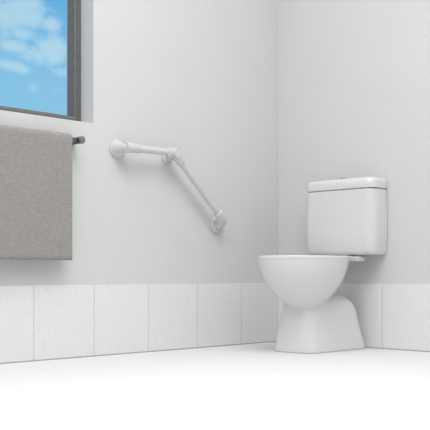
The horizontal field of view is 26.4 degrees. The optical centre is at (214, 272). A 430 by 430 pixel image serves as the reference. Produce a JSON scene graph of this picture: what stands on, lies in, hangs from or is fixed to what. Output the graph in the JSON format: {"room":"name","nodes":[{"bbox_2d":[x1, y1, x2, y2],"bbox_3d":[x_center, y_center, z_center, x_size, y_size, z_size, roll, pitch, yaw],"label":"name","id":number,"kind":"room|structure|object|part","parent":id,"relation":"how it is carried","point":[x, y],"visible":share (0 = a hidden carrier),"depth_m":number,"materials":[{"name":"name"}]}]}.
{"room":"bathroom","nodes":[
{"label":"bathroom","id":0,"kind":"room"},
{"bbox_2d":[0,0,278,285],"bbox_3d":[-1.600,-1.030,3.136,5.700,2.800,0.200,0,0,-45],"label":"wall","id":1,"kind":"structure","parent":0,"point":[200,78],"depth_m":4.37,"materials":[{"name":"paint"}]},
{"bbox_2d":[0,0,80,120],"bbox_3d":[-1.052,-1.347,3.720,1.200,1.366,0.070,0,0,-45],"label":"window","id":2,"kind":"structure","parent":1,"relation":"in","point":[73,6],"depth_m":4.11,"materials":[{"name":"grey metal"}]},
{"bbox_2d":[72,136,84,145],"bbox_3d":[-0.913,-0.570,3.623,0.935,0.035,0.082,0,0,-45],"label":"towel rail","id":3,"kind":"object","parent":1,"relation":"attached to","point":[81,139],"visible":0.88,"depth_m":3.91,"materials":[{"name":"silver metal"}]},
{"bbox_2d":[0,124,71,259],"bbox_3d":[-0.870,-0.324,3.650,0.708,0.541,0.052,0,0,-45],"label":"towel","id":4,"kind":"object","parent":3,"relation":"hanging from","point":[36,164],"visible":1,"depth_m":3.75,"materials":[{"name":"fabric"}]},
{"bbox_3d":[-0.598,-0.570,3.943,0.035,0.035,0.076,0,0,-45],"label":"post","id":5,"kind":"part","parent":3,"relation":"part of","materials":[{"name":"silver metal"}]},
{"bbox_2d":[0,283,278,363],"bbox_3d":[-1.600,0.211,2.992,5.496,0.318,0.004,0,0,-45],"label":"wall tiles","id":6,"kind":"structure","parent":1,"relation":"attached to","point":[38,322],"depth_m":4.18,"materials":[{"name":"tile"}]},
{"bbox_2d":[110,140,226,232],"bbox_3d":[-0.187,-0.402,4.340,0.721,0.405,0.096,0,0,-45],"label":"grab rail","id":7,"kind":"object","parent":1,"relation":"attached to","point":[118,148],"visible":1,"depth_m":4.31,"materials":[{"name":"white plastic"}]},
{"bbox_2d":[0,342,429,429],"bbox_3d":[0.344,0.430,1.192,5.700,0.120,5.700,0,0,-45],"label":"floor","id":8,"kind":"structure","parent":0,"point":[257,386],"depth_m":2.88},
{"bbox_2d":[257,177,386,353],"bbox_3d":[0.465,-0.051,4.355,0.670,0.842,0.441,0,0,-45],"label":"toilet","id":9,"kind":"object","parent":8,"relation":"on","point":[347,218],"visible":1,"depth_m":4.37,"materials":[{"name":"ceramic"}]},
{"bbox_3d":[0.645,-0.439,4.546,0.123,0.056,0.417,0,0,-45],"label":"cistern lid","id":10,"kind":"part","parent":9,"relation":"part of","materials":[{"name":"ceramic"}]},
{"bbox_2d":[279,0,429,283],"bbox_3d":[2.360,-1.030,3.065,0.200,2.800,5.500,0,0,-45],"label":"wall","id":11,"kind":"structure","parent":0,"point":[354,75],"depth_m":4.54,"materials":[{"name":"paint"}]},
{"bbox_2d":[279,283,429,351],"bbox_3d":[2.288,0.211,2.993,0.004,0.318,5.500,0,0,-45],"label":"wall tiles","id":12,"kind":"structure","parent":11,"relation":"attached to","point":[390,316],"depth_m":4.42,"materials":[{"name":"tile"}]}
]}

